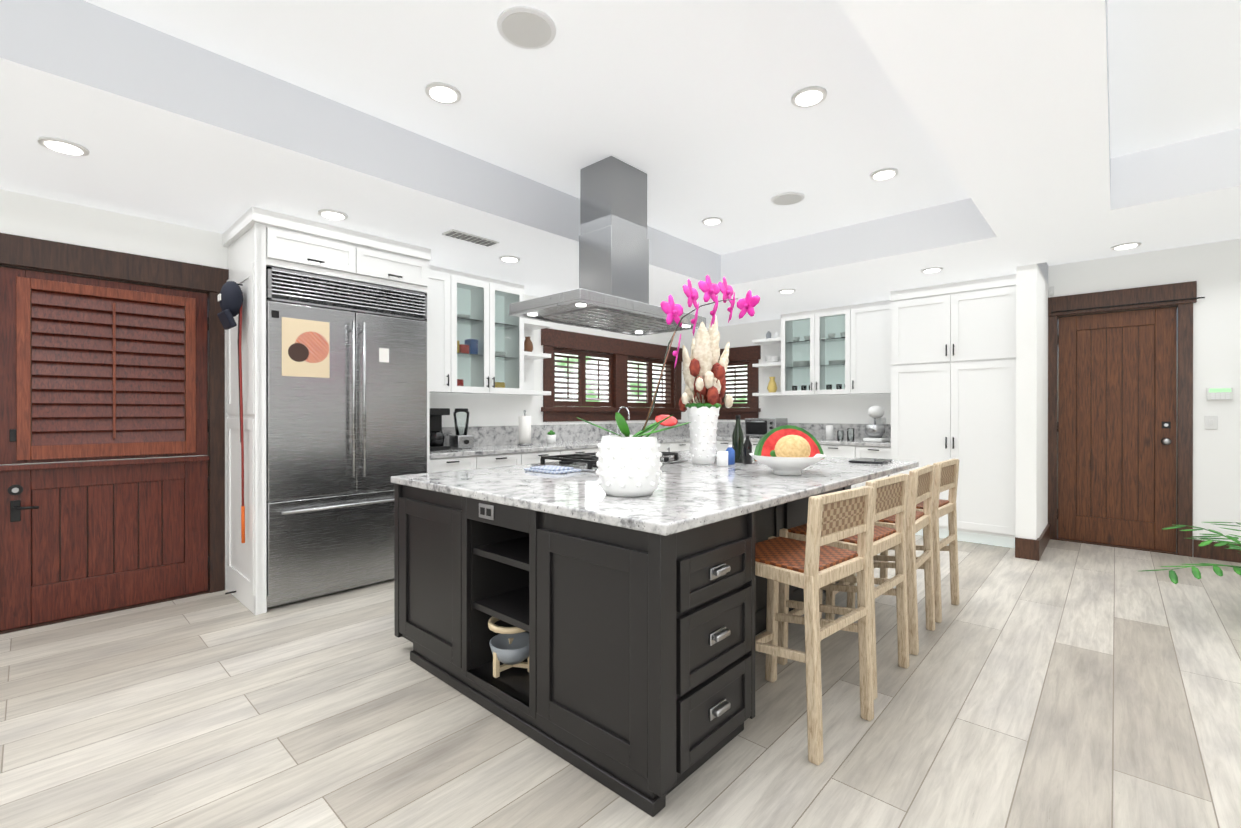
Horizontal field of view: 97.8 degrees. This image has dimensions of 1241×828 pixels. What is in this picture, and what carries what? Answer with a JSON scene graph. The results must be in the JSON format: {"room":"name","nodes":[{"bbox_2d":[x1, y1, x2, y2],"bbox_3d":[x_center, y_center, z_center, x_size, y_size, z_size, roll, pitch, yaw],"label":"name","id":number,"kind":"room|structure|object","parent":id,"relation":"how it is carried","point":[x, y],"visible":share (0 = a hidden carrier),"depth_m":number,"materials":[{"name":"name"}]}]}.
{"room":"kitchen","nodes":[
{"label":"kitchen","id":0,"kind":"room"},
{"bbox_2d":[0,189,697,588],"bbox_3d":[-2.226,-0.247,4.509,0.160,2.950,10.200,0,0,42],"label":"wall","id":1,"kind":"structure","parent":0,"point":[46,219],"depth_m":3.61,"materials":[{"name":"white paint"}]},
{"bbox_2d":[0,266,208,630],"bbox_3d":[-3.156,0.195,3.383,0.103,2.048,0.961,0,0,42],"label":"door","id":2,"kind":"structure","parent":1,"relation":"in","point":[102,373],"depth_m":3.33,"materials":[{"name":"brown wood"}]},
{"bbox_2d":[0,233,228,633],"bbox_3d":[-3.204,0.111,3.418,0.190,2.240,1.180,0,0,42],"label":"door frame","id":3,"kind":"structure","parent":1,"relation":"attached to","point":[29,253],"depth_m":3.59,"materials":[{"name":"brown wood"}]},
{"bbox_2d":[429,265,460,392],"bbox_3d":[-1.716,-0.726,4.704,0.321,1.068,0.469,0,0,42],"label":"upper cabinet","id":4,"kind":"object","parent":1,"relation":"attached to","point":[444,284],"depth_m":4.68,"materials":[{"name":"white wood"}]},
{"bbox_2d":[455,272,524,395],"bbox_3d":[-1.350,-0.727,5.104,0.321,1.068,0.858,0,0,42],"label":"upper cabinet","id":5,"kind":"object","parent":1,"relation":"attached to","point":[481,340],"depth_m":5.16,"materials":[{"name":"white wood"}]},
{"bbox_2d":[525,319,550,395],"bbox_3d":[-0.959,-0.704,5.532,0.321,1.020,0.418,0,0,42],"label":"open shelf","id":6,"kind":"object","parent":1,"relation":"attached to","point":[530,325],"depth_m":5.57,"materials":[{"name":"white wood"}]},
{"bbox_2d":[541,328,684,421],"bbox_3d":[-0.028,-0.427,6.862,0.230,1.020,2.580,0,0,42],"label":"window","id":7,"kind":"structure","parent":1,"relation":"in","point":[621,351],"depth_m":6.68,"materials":[{"name":"brown wood"}]},
{"bbox_2d":[553,348,612,406],"bbox_3d":[-0.441,-0.410,6.399,0.051,0.640,0.958,0,0,42],"label":"window shutter","id":8,"kind":"object","parent":7,"relation":"attached to","point":[581,388],"depth_m":6.37,"materials":[{"name":"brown wood"}]},
{"bbox_2d":[628,357,672,406],"bbox_3d":[0.400,-0.415,7.319,0.051,0.635,0.936,0,0,42],"label":"window shutter","id":9,"kind":"object","parent":7,"relation":"attached to","point":[648,400],"depth_m":7.29,"materials":[{"name":"brown wood"}]},
{"bbox_2d":[0,535,1240,827],"bbox_3d":[0.435,1.264,2.080,7.370,0.060,10.200,0,0,42],"label":"floor","id":10,"kind":"structure","parent":0,"point":[1068,685],"depth_m":2.15,"materials":[{"name":"beige wood"}]},
{"bbox_2d":[222,206,430,614],"bbox_3d":[-2.114,-0.014,3.933,0.775,2.487,1.200,0,0,42],"label":"tall cabinet","id":11,"kind":"object","parent":10,"relation":"on","point":[256,241],"visible":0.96,"depth_m":3.51,"materials":[{"name":"white wood"}]},
{"bbox_2d":[217,281,244,542],"bbox_3d":[-2.473,-0.017,3.439,0.224,1.655,0.125,0,0,42],"label":"lanyards","id":12,"kind":"object","parent":11,"relation":"hanging from","point":[230,297],"visible":1,"depth_m":3.40,"materials":[{"name":"black fabric"}]},
{"bbox_2d":[266,266,426,607],"bbox_3d":[-2.055,0.158,3.947,0.753,2.143,1.048,0,0,42],"label":"fridge","id":13,"kind":"object","parent":10,"relation":"on","point":[346,400],"visible":0.88,"depth_m":3.65,"materials":[{"name":"silver metal"}]},
{"bbox_2d":[430,422,689,472],"bbox_3d":[-0.181,0.672,6.157,0.630,1.105,4.682,0,0,42],"label":"kitchen counter","id":14,"kind":"object","parent":10,"relation":"on","point":[496,446],"depth_m":5.37,"materials":[{"name":"white"}]},
{"bbox_2d":[430,408,449,450],"bbox_3d":[-1.632,0.131,4.730,0.220,0.360,0.194,0,0,42],"label":"coffee maker","id":15,"kind":"object","parent":14,"relation":"on","point":[436,437],"visible":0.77,"depth_m":4.68,"materials":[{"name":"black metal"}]},
{"bbox_2d":[449,408,473,448],"bbox_3d":[-1.439,0.130,4.915,0.175,0.360,0.160,0,0,42],"label":"blender","id":16,"kind":"object","parent":14,"relation":"on","point":[458,440],"visible":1,"depth_m":4.88,"materials":[{"name":"grey"}]},
{"bbox_2d":[517,410,531,444],"bbox_3d":[-0.958,0.135,5.423,0.150,0.348,0.148,0,0,42],"label":"paper towel roll","id":17,"kind":"object","parent":14,"relation":"on","point":[524,429],"visible":1,"depth_m":5.37,"materials":[{"name":"white paper"}]},
{"bbox_2d":[546,430,555,443],"bbox_3d":[-0.730,0.238,5.703,0.104,0.140,0.101,0,0,42],"label":"succulent pot","id":18,"kind":"object","parent":14,"relation":"on","point":[551,437],"visible":1,"depth_m":5.67,"materials":[{"name":"white ceramic"}]},
{"bbox_2d":[609,406,629,434],"bbox_3d":[0.006,0.106,6.502,0.215,0.401,0.242,0,0,42],"label":"gooseneck faucet","id":19,"kind":"object","parent":14,"relation":"on","point":[618,432],"visible":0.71,"depth_m":6.51,"materials":[{"name":"silver metal"}]},
{"bbox_2d":[391,466,918,816],"bbox_3d":[0.404,0.796,3.252,1.791,0.868,2.770,0,0,42],"label":"kitchen island","id":20,"kind":"object","parent":10,"relation":"on","point":[641,620],"depth_m":1.95,"materials":[{"name":"black wood"}]},
{"bbox_2d":[488,616,528,641],"bbox_3d":[-0.474,0.914,2.382,0.210,0.022,0.207,0,0,42],"label":"bowl","id":21,"kind":"object","parent":20,"relation":"in","point":[507,634],"depth_m":2.33,"materials":[{"name":"beige wood"}]},
{"bbox_2d":[489,634,528,677],"bbox_3d":[-0.474,1.060,2.382,0.200,0.130,0.197,0,0,42],"label":"bowl","id":22,"kind":"object","parent":20,"relation":"in","point":[509,646],"depth_m":2.32,"materials":[{"name":"grey ceramic"}]},
{"bbox_2d":[391,450,918,529],"bbox_3d":[0.413,0.344,3.277,1.830,0.036,2.820,0,0,42],"label":"island countertop","id":23,"kind":"structure","parent":20,"relation":"on","point":[688,493],"depth_m":2.42,"materials":[{"name":"white stone"}]},
{"bbox_2d":[524,465,581,473],"bbox_3d":[-0.387,0.313,3.083,0.280,0.022,0.195,0,0,42],"label":"dish towel","id":24,"kind":"object","parent":23,"relation":"on","point":[551,469],"visible":0.98,"depth_m":3.02,"materials":[{"name":"white fabric"}]},
{"bbox_2d":[531,451,687,471],"bbox_3d":[-0.052,0.294,3.539,0.560,0.059,0.900,0,0,42],"label":"gas cooktop","id":25,"kind":"object","parent":23,"relation":"in","point":[585,462],"visible":0.42,"depth_m":3.37,"materials":[{"name":"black metal"}]},
{"bbox_2d":[578,275,759,496],"bbox_3d":[0.302,-0.201,2.490,0.333,1.053,1.091,0,0,42],"label":"potted orchid","id":26,"kind":"object","parent":23,"relation":"on","point":[628,464],"visible":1,"depth_m":2.17,"materials":[{"name":"white ceramic"}]},
{"bbox_2d":[678,314,732,463],"bbox_3d":[0.543,-0.173,3.572,0.364,0.993,0.367,0,0,42],"label":"vase","id":27,"kind":"object","parent":23,"relation":"on","point":[704,370],"visible":0.98,"depth_m":3.47,"materials":[{"name":"white ceramic"}]},
{"bbox_2d":[717,415,751,466],"bbox_3d":[0.722,0.166,3.489,0.166,0.314,0.362,0,0,42],"label":"bottle","id":28,"kind":"object","parent":23,"relation":"on","point":[739,450],"visible":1,"depth_m":3.51,"materials":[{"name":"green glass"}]},
{"bbox_2d":[749,425,825,474],"bbox_3d":[0.934,0.193,2.973,0.400,0.262,0.496,0,0,42],"label":"bowl","id":29,"kind":"object","parent":23,"relation":"on","point":[788,450],"visible":1,"depth_m":2.86,"materials":[{"name":"white ceramic"}]},
{"bbox_2d":[849,457,891,463],"bbox_3d":[1.699,0.317,3.677,0.211,0.016,0.298,0,0,38],"label":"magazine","id":30,"kind":"object","parent":23,"relation":"on","point":[870,460],"visible":1,"depth_m":3.61,"materials":[{"name":"white paper"}]},
{"bbox_2d":[716,422,890,488],"bbox_3d":[2.249,0.671,6.680,2.252,1.105,0.632,0,0,42],"label":"base cabinet","id":31,"kind":"object","parent":10,"relation":"on","point":[856,448],"depth_m":6.48,"materials":[{"name":"white wood"}]},
{"bbox_2d":[745,418,787,436],"bbox_3d":[1.899,0.180,7.096,0.440,0.250,0.377,0,0,42],"label":"toaster oven","id":32,"kind":"object","parent":31,"relation":"on","point":[757,427],"visible":0.75,"depth_m":6.98,"materials":[{"name":"silver metal"}]},
{"bbox_2d":[826,425,833,438],"bbox_3d":[2.531,0.220,6.557,0.087,0.172,0.087,0,0,27],"label":"jar","id":33,"kind":"object","parent":31,"relation":"on","point":[829,431],"depth_m":6.52,"materials":[{"name":"white ceramic"}]},
{"bbox_2d":[837,430,843,439],"bbox_3d":[2.627,0.251,6.469,0.068,0.112,0.068,0,0,27],"label":"jar","id":34,"kind":"object","parent":31,"relation":"on","point":[838,438],"depth_m":6.48,"materials":[{"name":"clear glass"}]},
{"bbox_2d":[847,428,853,439],"bbox_3d":[2.715,0.236,6.388,0.077,0.142,0.077,0,0,27],"label":"jar","id":35,"kind":"object","parent":31,"relation":"on","point":[848,428],"depth_m":6.41,"materials":[{"name":"clear glass"}]},
{"bbox_2d":[863,406,889,441],"bbox_3d":[2.874,0.106,6.087,0.220,0.402,0.350,0,0,42],"label":"stand mixer","id":36,"kind":"object","parent":31,"relation":"on","point":[875,431],"visible":1,"depth_m":6.00,"materials":[{"name":"white metal"}]},
{"bbox_2d":[755,486,873,764],"bbox_3d":[0.702,0.763,2.220,0.452,0.941,0.477,0,0,-42],"label":"stool","id":37,"kind":"object","parent":10,"relation":"on","point":[812,564],"visible":0.85,"depth_m":2.08,"materials":[{"name":"white wood"}]},
{"bbox_2d":[777,473,908,699],"bbox_3d":[1.083,0.762,2.651,0.452,0.941,0.477,0,0,-45],"label":"stool","id":38,"kind":"object","parent":10,"relation":"on","point":[890,496],"visible":0.65,"depth_m":2.61,"materials":[{"name":"white wood"}]},
{"bbox_2d":[825,465,934,654],"bbox_3d":[1.474,0.761,3.079,0.477,0.941,0.452,0,0,40],"label":"stool","id":39,"kind":"object","parent":10,"relation":"on","point":[921,485],"visible":0.65,"depth_m":2.94,"materials":[{"name":"white wood"}]},
{"bbox_2d":[873,459,959,622],"bbox_3d":[1.866,0.760,3.507,0.477,0.941,0.452,0,0,44],"label":"stool","id":40,"kind":"object","parent":10,"relation":"on","point":[946,475],"visible":0.58,"depth_m":3.40,"materials":[{"name":"white wood"}]},
{"bbox_2d":[890,274,1015,547],"bbox_3d":[3.425,-0.018,5.489,1.079,2.487,0.800,0,0,42],"label":"pantry","id":41,"kind":"object","parent":10,"relation":"on","point":[953,370],"visible":0.79,"depth_m":5.15,"materials":[{"name":"white wood"}]},
{"bbox_2d":[1142,522,1240,583],"bbox_3d":[3.859,0.967,3.140,1.271,0.528,1.269,0,0,42],"label":"potted palm","id":42,"kind":"object","parent":10,"relation":"on","point":[1196,573],"visible":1,"depth_m":3.27,"materials":[{"name":"green plant"}]},
{"bbox_2d":[0,0,1240,328],"bbox_3d":[0.435,-1.486,2.074,7.050,0.460,9.880,0,0,42],"label":"ceiling","id":43,"kind":"structure","parent":0,"point":[1004,136],"depth_m":2.73,"materials":[{"name":"white paint"}]},
{"bbox_2d":[37,136,88,155],"bbox_3d":[-2.605,-1.249,2.536,0.168,0.015,0.168,0,0,33],"label":"recessed light","id":44,"kind":"object","parent":43,"relation":"in","point":[63,146],"depth_m":2.52,"materials":[{"name":"white"}]},
{"bbox_2d":[317,209,347,219],"bbox_3d":[-1.809,-1.251,3.407,0.168,0.015,0.168,0,0,-3],"label":"recessed light","id":45,"kind":"object","parent":43,"relation":"in","point":[331,214],"depth_m":3.39,"materials":[{"name":"white plastic"}]},
{"bbox_2d":[425,82,460,103],"bbox_3d":[-0.869,-1.569,2.656,0.168,0.015,0.168,0,0,15],"label":"recessed light","id":46,"kind":"object","parent":43,"relation":"in","point":[447,93],"depth_m":2.64,"materials":[{"name":"white"}]},
{"bbox_2d":[442,229,498,246],"bbox_3d":[-1.065,-1.252,3.865,0.140,0.015,0.380,0,0,42],"label":"ceiling vent","id":47,"kind":"object","parent":43,"relation":"in","point":[468,237],"visible":0.98,"depth_m":3.84,"materials":[{"name":"white metal"}]},
{"bbox_2d":[499,255,519,262],"bbox_3d":[-0.897,-1.253,4.389,0.168,0.015,0.168,0,0,15],"label":"recessed light","id":48,"kind":"object","parent":43,"relation":"in","point":[507,258],"depth_m":4.37,"materials":[{"name":"white"}]},
{"bbox_2d":[497,6,555,49],"bbox_3d":[-0.382,-1.570,2.211,0.239,0.012,0.239,0,0,36],"label":"ceiling speaker","id":49,"kind":"object","parent":43,"relation":"attached to","point":[527,27],"depth_m":2.19,"materials":[{"name":"white plastic"}]},
{"bbox_2d":[509,156,705,335],"bbox_3d":[-0.041,-1.089,3.526,0.630,0.978,1.200,0,0,42],"label":"range hood","id":50,"kind":"object","parent":43,"relation":"hanging from","point":[611,294],"visible":0.98,"depth_m":3.39,"materials":[{"name":"silver metal"}]},
{"bbox_2d":[702,217,722,224],"bbox_3d":[0.750,-1.573,4.427,0.168,0.015,0.168,0,0,33],"label":"recessed light","id":51,"kind":"object","parent":43,"relation":"in","point":[710,220],"depth_m":4.41,"materials":[{"name":"white plastic"}]},
{"bbox_2d":[778,289,795,293],"bbox_3d":[1.705,-1.256,5.547,0.168,0.015,0.168,0,0,15],"label":"recessed light","id":52,"kind":"object","parent":43,"relation":"in","point":[785,291],"depth_m":5.52,"materials":[{"name":"white"}]},
{"bbox_2d":[771,192,804,205],"bbox_3d":[1.224,-1.574,3.967,0.239,0.012,0.239,0,0,36],"label":"ceiling speaker","id":53,"kind":"object","parent":43,"relation":"attached to","point":[786,198],"depth_m":3.94,"materials":[{"name":"white plastic"}]},
{"bbox_2d":[791,86,826,107],"bbox_3d":[0.934,-1.569,2.687,0.168,0.015,0.168,0,0,-3],"label":"recessed light","id":54,"kind":"object","parent":43,"relation":"in","point":[810,96],"depth_m":2.67,"materials":[{"name":"white plastic"}]},
{"bbox_2d":[870,168,898,180],"bbox_3d":[1.731,-1.571,3.558,0.168,0.015,0.168,0,0,33],"label":"recessed light","id":55,"kind":"object","parent":43,"relation":"in","point":[885,173],"depth_m":3.54,"materials":[{"name":"white plastic"}]},
{"bbox_2d":[921,267,942,272],"bbox_3d":[2.719,-1.254,4.728,0.168,0.015,0.168,0,0,15],"label":"recessed light","id":56,"kind":"object","parent":43,"relation":"in","point":[932,269],"depth_m":4.71,"materials":[{"name":"white"}]},
{"bbox_2d":[1111,242,1141,249],"bbox_3d":[3.775,-1.252,4.047,0.168,0.015,0.168,0,0,33],"label":"recessed light","id":57,"kind":"object","parent":43,"relation":"in","point":[1129,245],"depth_m":4.03,"materials":[{"name":"white plastic"}]},
{"bbox_2d":[706,238,1240,543],"bbox_3d":[3.822,-0.250,5.782,7.050,2.950,0.160,0,0,42],"label":"wall","id":58,"kind":"structure","parent":0,"point":[1213,269],"depth_m":4.64,"materials":[{"name":"white paint"}]},
{"bbox_2d":[718,345,760,419],"bbox_3d":[1.647,-0.429,7.722,0.820,1.020,0.230,0,0,42],"label":"window","id":59,"kind":"structure","parent":58,"relation":"in","point":[751,354],"depth_m":7.50,"materials":[{"name":"brown wood"}]},
{"bbox_2d":[721,361,748,407],"bbox_3d":[1.642,-0.414,7.718,0.470,0.642,0.051,0,0,42],"label":"window shutter","id":60,"kind":"object","parent":59,"relation":"attached to","point":[734,380],"visible":0.69,"depth_m":7.69,"materials":[{"name":"brown wood"}]},
{"bbox_2d":[752,316,783,395],"bbox_3d":[2.010,-0.733,7.105,0.468,0.991,0.321,0,0,42],"label":"open shelf","id":61,"kind":"object","parent":58,"relation":"attached to","point":[772,365],"depth_m":7.11,"materials":[{"name":"white wood"}]},
{"bbox_2d":[781,304,855,395],"bbox_3d":[2.477,-0.750,6.678,0.932,1.028,0.321,0,0,42],"label":"upper cabinet","id":62,"kind":"object","parent":58,"relation":"attached to","point":[843,350],"depth_m":6.68,"materials":[{"name":"white wood"}]},
{"bbox_2d":[856,300,890,393],"bbox_3d":[2.958,-0.749,6.238,0.614,1.028,0.321,0,0,42],"label":"upper cabinet","id":63,"kind":"object","parent":58,"relation":"attached to","point":[873,319],"depth_m":6.12,"materials":[{"name":"white wood"}]},
{"bbox_2d":[1049,286,1053,295],"bbox_3d":[4.210,-1.201,5.289,0.035,0.085,0.034,0,0,42],"label":"sensor","id":64,"kind":"object","parent":58,"relation":"attached to","point":[1051,291],"visible":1,"depth_m":5.28,"materials":[{"name":"white plastic"}]},
{"bbox_2d":[1057,307,1176,551],"bbox_3d":[4.562,0.136,5.015,0.821,2.158,0.124,0,0,42],"label":"door","id":65,"kind":"structure","parent":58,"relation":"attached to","point":[1117,420],"depth_m":5.01,"materials":[{"name":"brown wood"}]},
{"bbox_2d":[1048,281,1204,556],"bbox_3d":[4.611,0.044,5.026,1.085,2.365,0.211,0,0,42],"label":"door frame","id":66,"kind":"structure","parent":58,"relation":"attached to","point":[1182,297],"depth_m":4.79,"materials":[{"name":"brown wood"}]},
{"bbox_2d":[1205,416,1217,428],"bbox_3d":[4.999,0.070,4.585,0.075,0.115,0.013,0,0,42],"label":"light switch","id":67,"kind":"object","parent":58,"relation":"attached to","point":[1211,422],"visible":1,"depth_m":4.58,"materials":[{"name":"white plastic"}]},
{"bbox_2d":[1193,539,1240,562],"bbox_3d":[5.643,1.154,3.999,1.950,0.150,0.018,0,0,42],"label":"baseboard","id":68,"kind":"structure","parent":58,"relation":"attached to","point":[1210,551],"depth_m":4.56,"materials":[{"name":"brown wood"}]},
{"bbox_2d":[1207,387,1232,399],"bbox_3d":[5.029,-0.170,4.546,0.150,0.105,0.028,0,0,42],"label":"panel","id":69,"kind":"object","parent":58,"relation":"attached to","point":[1223,393],"visible":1,"depth_m":4.54,"materials":[{"name":"white plastic"}]},
{"bbox_2d":[1016,262,1047,539],"bbox_3d":[3.797,-0.178,4.984,0.140,2.810,1.050,0,0,42],"label":"wall","id":70,"kind":"structure","parent":0,"point":[1031,402],"depth_m":4.62,"materials":[{"name":"white paint"}]},
{"bbox_2d":[1031,524,1049,560],"bbox_3d":[3.835,1.142,4.927,0.044,0.170,1.052,0,0,42],"label":"baseboard","id":71,"kind":"structure","parent":70,"relation":"attached to","point":[1038,546],"depth_m":4.61,"materials":[{"name":"brown wood"}]},
{"label":"outside","id":72,"kind":"structure","parent":0,"visible":0},
{"bbox_2d":[555,353,746,407],"bbox_3d":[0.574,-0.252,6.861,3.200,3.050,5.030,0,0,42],"label":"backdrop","id":73,"kind":"structure","parent":72,"point":[592,376],"depth_m":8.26,"materials":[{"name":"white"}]}
]}

